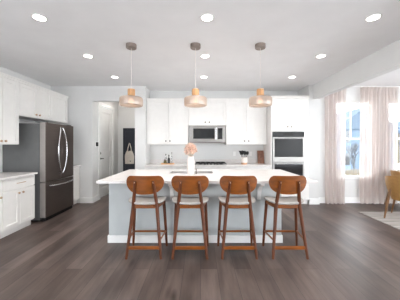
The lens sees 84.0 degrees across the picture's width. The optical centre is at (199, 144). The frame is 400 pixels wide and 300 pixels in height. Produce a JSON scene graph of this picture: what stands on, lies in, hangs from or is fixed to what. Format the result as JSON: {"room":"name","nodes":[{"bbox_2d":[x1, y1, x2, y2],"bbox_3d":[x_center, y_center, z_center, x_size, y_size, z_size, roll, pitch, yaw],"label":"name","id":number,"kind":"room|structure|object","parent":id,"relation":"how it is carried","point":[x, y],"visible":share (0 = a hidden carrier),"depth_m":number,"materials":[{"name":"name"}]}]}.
{"room":"kitchen","nodes":[
{"label":"kitchen","id":0,"kind":"room"},
{"bbox_2d":[0,66,50,171],"bbox_3d":[-3.645,0.000,0.925,0.150,2.800,9.050,0,0,0],"label":"wall","id":1,"kind":"structure","parent":0,"point":[2,69],"depth_m":4.44,"materials":[{"name":"paint"}]},
{"bbox_2d":[0,72,19,144],"bbox_3d":[-3.329,-0.565,3.509,0.477,1.130,0.638,0,0,0],"label":"upper cabinet","id":2,"kind":"object","parent":1,"relation":"attached to","point":[9,85],"visible":1,"depth_m":3.65,"materials":[{"name":"white paint"}]},
{"bbox_2d":[19,79,52,120],"bbox_3d":[-3.329,-0.815,4.249,0.477,0.630,0.838,0,0,0],"label":"upper cabinet","id":3,"kind":"object","parent":1,"relation":"attached to","point":[35,101],"visible":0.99,"depth_m":4.21,"materials":[{"name":"white paint"}]},
{"bbox_2d":[46,91,68,122],"bbox_3d":[-3.332,-0.815,4.950,0.472,0.630,0.560,0,0,0],"label":"upper cabinet","id":4,"kind":"object","parent":1,"relation":"attached to","point":[59,101],"visible":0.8,"depth_m":4.95,"materials":[{"name":"white paint"}]},
{"bbox_2d":[51,86,134,202],"bbox_3d":[-2.562,0.000,5.370,2.015,2.800,0.120,0,0,0],"label":"wall","id":5,"kind":"structure","parent":0,"point":[77,102],"depth_m":5.31,"materials":[{"name":"paint"}]},
{"bbox_2d":[80,197,91,202],"bbox_3d":[-2.715,1.333,5.301,0.290,0.135,0.015,0,0,0],"label":"baseboard","id":6,"kind":"structure","parent":5,"relation":"attached to","point":[82,199],"depth_m":5.29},
{"bbox_2d":[88,86,117,197],"bbox_3d":[-2.620,0.000,6.135,0.100,2.800,1.650,0,0,0],"label":"wall","id":7,"kind":"structure","parent":0,"point":[92,106],"depth_m":5.36,"materials":[{"name":"paint"}]},
{"bbox_2d":[92,195,98,202],"bbox_3d":[-2.562,1.333,6.127,0.015,0.135,1.665,0,0,0],"label":"baseboard","id":8,"kind":"structure","parent":7,"relation":"attached to","point":[96,198],"depth_m":5.43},
{"bbox_2d":[98,102,114,199],"bbox_3d":[-2.606,0.152,6.120,0.126,2.495,1.040,0,0,0],"label":"door","id":9,"kind":"structure","parent":7,"relation":"in","point":[106,113],"depth_m":6.13,"materials":[{"name":"white wood"}]},
{"bbox_2d":[118,102,134,172],"bbox_3d":[-1.988,0.000,7.020,1.365,2.800,0.120,0,0,0],"label":"wall","id":10,"kind":"structure","parent":0,"point":[126,115],"depth_m":6.96,"materials":[{"name":"paint"}]},
{"bbox_2d":[123,128,134,170],"bbox_3d":[-1.980,0.445,6.941,0.841,1.910,0.034,0,0,0],"label":"panel","id":11,"kind":"object","parent":10,"relation":"attached to","point":[128,133],"visible":0.22,"depth_m":6.94,"materials":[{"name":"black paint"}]},
{"bbox_3d":[-2.190,-0.034,6.909,0.012,0.029,0.057,0,0,0],"label":"coat hook","id":12,"kind":"object","parent":11,"relation":"attached to","visible":0},
{"bbox_2d":[125,144,133,163],"bbox_3d":[-2.190,0.272,6.887,0.289,0.657,0.058,0,0,0],"label":"tote bag","id":13,"kind":"object","parent":12,"relation":"hanging from","point":[129,156],"visible":1,"depth_m":6.88,"materials":[{"name":"fabric"}]},
{"bbox_2d":[135,86,149,168],"bbox_3d":[-1.429,0.000,6.135,0.251,2.800,1.650,0,0,0],"label":"wall pillar","id":14,"kind":"structure","parent":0,"point":[142,150],"depth_m":5.31,"materials":[{"name":"paint"}]},
{"bbox_2d":[0,0,399,90],"bbox_3d":[1.525,-1.460,1.850,10.550,0.120,10.900,0,0,0],"label":"ceiling","id":15,"kind":"structure","parent":0,"point":[294,32],"depth_m":2.96,"materials":[{"name":"paint"}]},
{"bbox_2d":[30,13,47,21],"bbox_3d":[-1.770,-1.395,2.447,0.160,0.007,0.160,0,0,0],"label":"recessed light","id":16,"kind":"object","parent":15,"relation":"in","point":[38,17],"visible":1,"depth_m":2.44,"materials":[{"name":"white plastic"}]},
{"bbox_2d":[82,54,93,57],"bbox_3d":[-1.770,-1.395,3.510,0.160,0.007,0.160,0,0,0],"label":"recessed light","id":17,"kind":"object","parent":15,"relation":"in","point":[83,55],"visible":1,"depth_m":3.51,"materials":[{"name":"white plastic"}]},
{"bbox_2d":[119,42,142,107],"bbox_3d":[-0.962,-0.970,3.110,0.319,0.860,0.319,0,0,0],"label":"pendant light","id":18,"kind":"object","parent":15,"relation":"hanging from","point":[130,100],"visible":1,"depth_m":3.05,"materials":[{"name":"glass"}]},
{"bbox_2d":[184,42,206,107],"bbox_3d":[-0.063,-0.970,3.110,0.319,0.860,0.319,0,0,0],"label":"pendant light","id":19,"kind":"object","parent":15,"relation":"hanging from","point":[195,100],"visible":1,"depth_m":3.05,"materials":[{"name":"brown"}]},
{"bbox_2d":[200,54,209,57],"bbox_3d":[0.080,-1.395,3.510,0.160,0.007,0.160,0,0,0],"label":"recessed light","id":20,"kind":"object","parent":15,"relation":"in","point":[202,55],"visible":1,"depth_m":3.51,"materials":[{"name":"white plastic"}]},
{"bbox_2d":[200,13,214,21],"bbox_3d":[0.080,-1.395,2.447,0.160,0.007,0.160,0,0,0],"label":"recessed light","id":21,"kind":"object","parent":15,"relation":"in","point":[207,17],"visible":1,"depth_m":2.44,"materials":[{"name":"white plastic"}]},
{"bbox_2d":[249,42,271,107],"bbox_3d":[0.845,-0.970,3.110,0.319,0.860,0.319,0,0,0],"label":"pendant light","id":22,"kind":"object","parent":15,"relation":"hanging from","point":[261,100],"visible":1,"depth_m":3.05,"materials":[{"name":"brown"}]},
{"bbox_2d":[315,54,325,57],"bbox_3d":[1.910,-1.395,3.510,0.160,0.007,0.160,0,0,0],"label":"recessed light","id":23,"kind":"object","parent":15,"relation":"in","point":[319,55],"visible":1,"depth_m":3.51,"materials":[{"name":"white plastic"}]},
{"bbox_2d":[364,13,382,21],"bbox_3d":[1.910,-1.395,2.447,0.160,0.007,0.160,0,0,0],"label":"recessed light","id":24,"kind":"object","parent":15,"relation":"in","point":[373,17],"visible":1,"depth_m":2.44,"materials":[{"name":"white plastic"}]},
{"bbox_2d":[0,193,399,299],"bbox_3d":[1.525,1.460,1.850,10.550,0.120,10.900,0,0,0],"label":"floor","id":25,"kind":"structure","parent":0,"point":[354,255],"depth_m":2.63,"materials":[{"name":"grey wood"}]},
{"bbox_2d":[0,181,2,233],"bbox_3d":[-3.214,0.958,2.849,0.707,0.884,0.798,0,0,0],"label":"base cabinet","id":26,"kind":"object","parent":25,"relation":"on","point":[1,197],"visible":0.97,"depth_m":3.22,"materials":[{"name":"white paint"}]},
{"bbox_2d":[0,172,37,180],"bbox_3d":[-3.209,0.500,3.175,0.718,0.030,1.450,0,0,0],"label":"countertop","id":27,"kind":"structure","parent":26,"relation":"on","point":[3,175],"depth_m":3.59,"materials":[{"name":"white stone"}]},
{"bbox_2d":[0,175,34,238],"bbox_3d":[-3.214,0.958,3.567,0.707,0.884,0.635,0,0,0],"label":"base cabinet","id":28,"kind":"object","parent":25,"relation":"on","point":[18,194],"visible":0.98,"depth_m":3.52,"materials":[{"name":"white paint"}]},
{"bbox_2d":[2,121,72,221],"bbox_3d":[-3.135,0.489,4.440,0.862,1.822,0.880,0,0,0],"label":"refrigerator","id":29,"kind":"object","parent":25,"relation":"on","point":[45,148],"visible":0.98,"depth_m":4.02,"materials":[{"name":"metal"}]},
{"bbox_2d":[73,167,79,204],"bbox_3d":[-3.219,0.958,5.109,0.698,0.884,0.368,0,0,0],"label":"base cabinet","id":30,"kind":"object","parent":25,"relation":"on","point":[76,170],"visible":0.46,"depth_m":5.18,"materials":[{"name":"white paint"}]},
{"bbox_2d":[125,176,167,259],"bbox_3d":[-0.690,0.895,2.892,0.495,1.015,0.386,0,0,0],"label":"counter stool","id":31,"kind":"object","parent":25,"relation":"on","point":[143,185],"visible":1,"depth_m":2.76,"materials":[{"name":"brown wood"}]},
{"bbox_2d":[144,167,165,168],"bbox_3d":[-1.051,0.958,5.474,0.498,0.884,0.647,0,0,0],"label":"base cabinet","id":32,"kind":"object","parent":25,"relation":"on","point":[144,167],"visible":0.09,"depth_m":5.18,"materials":[{"name":"white paint"}]},
{"bbox_2d":[144,159,270,166],"bbox_3d":[0.173,0.450,5.479,2.949,0.130,0.638,0,0,0],"label":"countertop","id":33,"kind":"structure","parent":32,"relation":"on","point":[153,162],"depth_m":5.67,"materials":[{"name":"white stone"}]},
{"bbox_2d":[195,162,226,164],"bbox_3d":[0.260,0.463,5.484,0.760,0.042,0.493,0,0,0],"label":"cooktop","id":34,"kind":"object","parent":33,"relation":"in","point":[196,163],"visible":1,"depth_m":5.28,"materials":[{"name":"metal"}]},
{"bbox_2d":[241,157,246,163],"bbox_3d":[1.090,0.400,5.470,0.148,0.170,0.148,0,0,0],"label":"utensil crock","id":35,"kind":"object","parent":33,"relation":"on","point":[243,159],"visible":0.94,"depth_m":5.41,"materials":[{"name":"white ceramic"}]},
{"bbox_2d":[257,151,263,163],"bbox_3d":[1.560,0.320,5.705,0.165,0.329,0.098,0,0,0],"label":"cutting board","id":36,"kind":"object","parent":33,"relation":"on","point":[260,154],"visible":1,"depth_m":5.70,"materials":[{"name":"brown wood"}]},
{"bbox_2d":[166,167,186,168],"bbox_3d":[-0.466,0.958,5.474,0.668,0.884,0.647,0,0,0],"label":"base cabinet","id":37,"kind":"object","parent":25,"relation":"on","point":[166,167],"visible":0.09,"depth_m":5.18,"materials":[{"name":"white paint"}]},
{"bbox_2d":[171,176,208,259],"bbox_3d":[-0.125,0.895,2.892,0.495,1.015,0.386,0,0,0],"label":"counter stool","id":38,"kind":"object","parent":25,"relation":"on","point":[189,185],"visible":1,"depth_m":2.76,"materials":[{"name":"brown wood"}]},
{"bbox_2d":[108,184,282,242],"bbox_3d":[-0.069,0.958,3.615,2.493,0.884,1.290,0,0,0],"label":"kitchen island","id":39,"kind":"object","parent":25,"relation":"on","point":[119,194],"visible":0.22,"depth_m":3.17,"materials":[{"name":"grey paint"}]},
{"bbox_2d":[96,169,317,183],"bbox_3d":[0.092,0.499,3.618,2.925,0.032,1.385,0,0,0],"label":"island countertop","id":40,"kind":"structure","parent":39,"relation":"on","point":[263,176],"depth_m":3.57,"materials":[{"name":"white stone"}]},
{"bbox_2d":[187,156,193,174],"bbox_3d":[-0.150,0.338,3.585,0.122,0.290,0.122,0,0,0],"label":"vase","id":41,"kind":"object","parent":40,"relation":"on","point":[190,161],"visible":1,"depth_m":3.54,"materials":[{"name":"white ceramic"}]},
{"bbox_2d":[184,143,197,156],"bbox_3d":[-0.148,0.186,3.585,0.242,0.454,0.252,0,0,0],"label":"bouquet","id":42,"kind":"object","parent":41,"relation":"in","point":[190,147],"visible":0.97,"depth_m":3.54,"materials":[{"name":"pink plant"}]},
{"bbox_2d":[194,167,227,168],"bbox_3d":[0.261,0.958,5.474,0.782,0.884,0.647,0,0,0],"label":"base cabinet","id":43,"kind":"object","parent":25,"relation":"on","point":[194,167],"visible":0.09,"depth_m":5.18,"materials":[{"name":"white paint"}]},
{"bbox_2d":[217,176,257,259],"bbox_3d":[0.483,0.895,2.892,0.495,1.015,0.386,0,0,0],"label":"counter stool","id":44,"kind":"object","parent":25,"relation":"on","point":[238,185],"visible":1,"depth_m":2.76,"materials":[{"name":"brown wood"}]},
{"bbox_2d":[228,167,248,168],"bbox_3d":[0.902,0.958,5.474,0.496,0.884,0.647,0,0,0],"label":"base cabinet","id":45,"kind":"object","parent":25,"relation":"on","point":[228,167],"visible":0.03,"depth_m":5.18,"materials":[{"name":"white paint"}]},
{"bbox_2d":[249,167,269,168],"bbox_3d":[1.400,0.958,5.474,0.496,0.884,0.647,0,0,0],"label":"base cabinet","id":46,"kind":"object","parent":25,"relation":"on","point":[249,167],"visible":0.1,"depth_m":5.18,"materials":[{"name":"white paint"}]},
{"bbox_2d":[262,176,308,258],"bbox_3d":[1.105,0.895,2.892,0.495,1.015,0.386,0,0,0],"label":"counter stool","id":47,"kind":"object","parent":25,"relation":"on","point":[288,185],"visible":1,"depth_m":2.76,"materials":[{"name":"brown wood"}]},
{"bbox_2d":[263,96,309,203],"bbox_3d":[2.094,0.135,5.462,0.883,2.530,0.672,0,0,0],"label":"tall cabinet","id":48,"kind":"object","parent":25,"relation":"on","point":[286,113],"visible":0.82,"depth_m":5.17,"materials":[{"name":"white paint"}]},
{"bbox_2d":[272,132,303,175],"bbox_3d":[2.055,0.335,5.387,0.732,1.264,0.618,0,0,0],"label":"double oven","id":49,"kind":"object","parent":48,"relation":"in","point":[287,147],"visible":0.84,"depth_m":5.14,"materials":[{"name":"silver glass"}]},
{"bbox_2d":[359,212,399,229],"bbox_3d":[4.735,1.395,3.100,2.930,0.009,3.000,0,0,0],"label":"area rug","id":50,"kind":"object","parent":25,"relation":"on","point":[392,219],"visible":1,"depth_m":4.23,"materials":[{"name":"beige fabric"}]},
{"bbox_2d":[384,176,399,217],"bbox_3d":[3.864,0.980,4.169,0.607,0.819,0.595,0,0,45],"label":"dining chair","id":51,"kind":"object","parent":50,"relation":"on","point":[392,182],"visible":1,"depth_m":4.17,"materials":[{"name":"beige leather"}]},
{"bbox_2d":[384,170,399,203],"bbox_3d":[4.590,0.991,4.905,0.595,0.819,0.607,0,0,0],"label":"dining chair","id":52,"kind":"object","parent":25,"relation":"on","point":[393,173],"visible":0.26,"depth_m":4.93,"materials":[{"name":"brown wood"}]},
{"bbox_2d":[150,91,297,158],"bbox_3d":[0.623,0.000,5.860,3.854,2.800,0.120,0,0,0],"label":"wall","id":53,"kind":"structure","parent":0,"point":[205,150],"depth_m":5.80,"materials":[{"name":"paint"}]},
{"bbox_2d":[147,98,188,144],"bbox_3d":[-0.791,-0.565,5.609,1.018,1.130,0.377,0,0,0],"label":"upper cabinet","id":54,"kind":"object","parent":53,"relation":"attached to","point":[167,118],"visible":0.96,"depth_m":5.46,"materials":[{"name":"white paint"}]},
{"bbox_2d":[189,98,225,125],"bbox_3d":[0.179,-0.799,5.609,0.918,0.662,0.377,0,0,0],"label":"upper cabinet","id":55,"kind":"object","parent":53,"relation":"attached to","point":[214,113],"visible":0.94,"depth_m":5.46,"materials":[{"name":"white paint"}]},
{"bbox_2d":[189,126,225,142],"bbox_3d":[0.178,-0.252,5.577,0.888,0.417,0.437,0,0,0],"label":"microwave","id":56,"kind":"object","parent":55,"relation":"attached to","point":[197,134],"visible":1,"depth_m":5.41,"materials":[{"name":"metal"}]},
{"bbox_2d":[225,98,266,144],"bbox_3d":[1.143,-0.565,5.609,1.005,1.130,0.377,0,0,0],"label":"upper cabinet","id":57,"kind":"object","parent":53,"relation":"attached to","point":[245,125],"visible":0.94,"depth_m":5.46,"materials":[{"name":"white paint"}]},
{"bbox_2d":[298,85,318,203],"bbox_3d":[2.665,0.000,5.560,0.230,2.800,0.720,0,0,0],"label":"wall","id":58,"kind":"structure","parent":0,"point":[308,90],"depth_m":5.20,"materials":[{"name":"paint"}]},
{"bbox_2d":[313,39,399,98],"bbox_3d":[2.715,-1.230,0.800,0.130,0.340,8.800,0,0,0],"label":"ceiling beam","id":59,"kind":"structure","parent":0,"point":[385,60],"depth_m":3.62,"materials":[{"name":"paint"}]},
{"bbox_2d":[319,87,399,196],"bbox_3d":[4.690,0.000,5.380,3.820,2.800,0.140,0,0,0],"label":"wall","id":60,"kind":"structure","parent":0,"point":[353,93],"depth_m":5.31,"materials":[{"name":"paint"}]},
{"bbox_2d":[345,101,359,178],"bbox_3d":[3.690,-0.106,5.355,0.880,1.868,0.130,0,0,0],"label":"window","id":61,"kind":"structure","parent":60,"relation":"in","point":[347,102],"depth_m":5.36,"materials":[{"name":"white plastic"}]},
{"bbox_2d":[309,197,399,203],"bbox_3d":[4.577,1.333,5.247,4.044,0.135,0.125,0,0,0],"label":"baseboard","id":62,"kind":"structure","parent":60,"relation":"attached to","point":[321,199],"depth_m":5.29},
{"bbox_2d":[352,86,399,86],"bbox_3d":[4.405,-1.372,5.271,3.090,0.022,0.074,0,0,0],"label":"curtain rod","id":63,"kind":"object","parent":60,"relation":"attached to","point":[352,86],"visible":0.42,"depth_m":5.24,"materials":[{"name":"white metal"}]},
{"bbox_2d":[325,89,346,203],"bbox_3d":[3.210,0.019,5.223,0.520,2.749,0.107,0,0,0],"label":"curtain","id":64,"kind":"object","parent":63,"relation":"hanging from","point":[335,104],"visible":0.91,"depth_m":5.23,"materials":[{"name":"fabric"}]},
{"bbox_2d":[359,87,384,203],"bbox_3d":[4.054,0.019,5.232,0.572,2.749,0.090,0,0,0],"label":"curtain","id":65,"kind":"object","parent":63,"relation":"hanging from","point":[371,178],"visible":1,"depth_m":5.23,"materials":[{"name":"white fabric"}]},
{"bbox_2d":[384,87,398,203],"bbox_3d":[4.515,0.019,5.250,0.369,2.749,0.055,0,0,0],"label":"curtain","id":66,"kind":"object","parent":63,"relation":"hanging from","point":[391,93],"visible":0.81,"depth_m":5.23,"materials":[{"name":"white fabric"}]},
{"label":"outside","id":67,"kind":"structure","parent":0,"visible":0},
{"bbox_3d":[45.000,3.500,84.250,150.000,0.200,151.500,0,0,0],"label":"ground","id":68,"kind":"structure","parent":67,"visible":0},
{"bbox_2d":[345,142,359,168],"bbox_3d":[12.819,1.566,18.576,1.389,3.669,1.164,0,0,-44],"label":"bare tree","id":69,"kind":"object","parent":68,"relation":"on","point":[350,148],"visible":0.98,"depth_m":18.71,"materials":[{"name":"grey plant"}]},
{"bbox_2d":[345,108,399,172],"bbox_3d":[19.300,-0.500,30.000,7.800,7.800,8.800,0,0,0],"label":"house","id":70,"kind":"structure","parent":68,"relation":"on","point":[356,112],"depth_m":26.00,"materials":[{"name":"blue stone"}]},
{"bbox_2d":[345,169,399,174],"bbox_3d":[17.500,2.640,17.040,21.000,1.480,0.080,0,0,0],"label":"fence","id":71,"kind":"object","parent":68,"relation":"on","point":[347,171],"visible":0.04,"depth_m":17.00,"materials":[{"name":"brown wood"}]},
{"bbox_2d":[397,130,399,162],"bbox_3d":[31.500,-0.700,44.000,9.800,8.200,8.800,0,0,0],"label":"house","id":72,"kind":"structure","parent":68,"relation":"on","point":[398,154],"depth_m":40.00,"materials":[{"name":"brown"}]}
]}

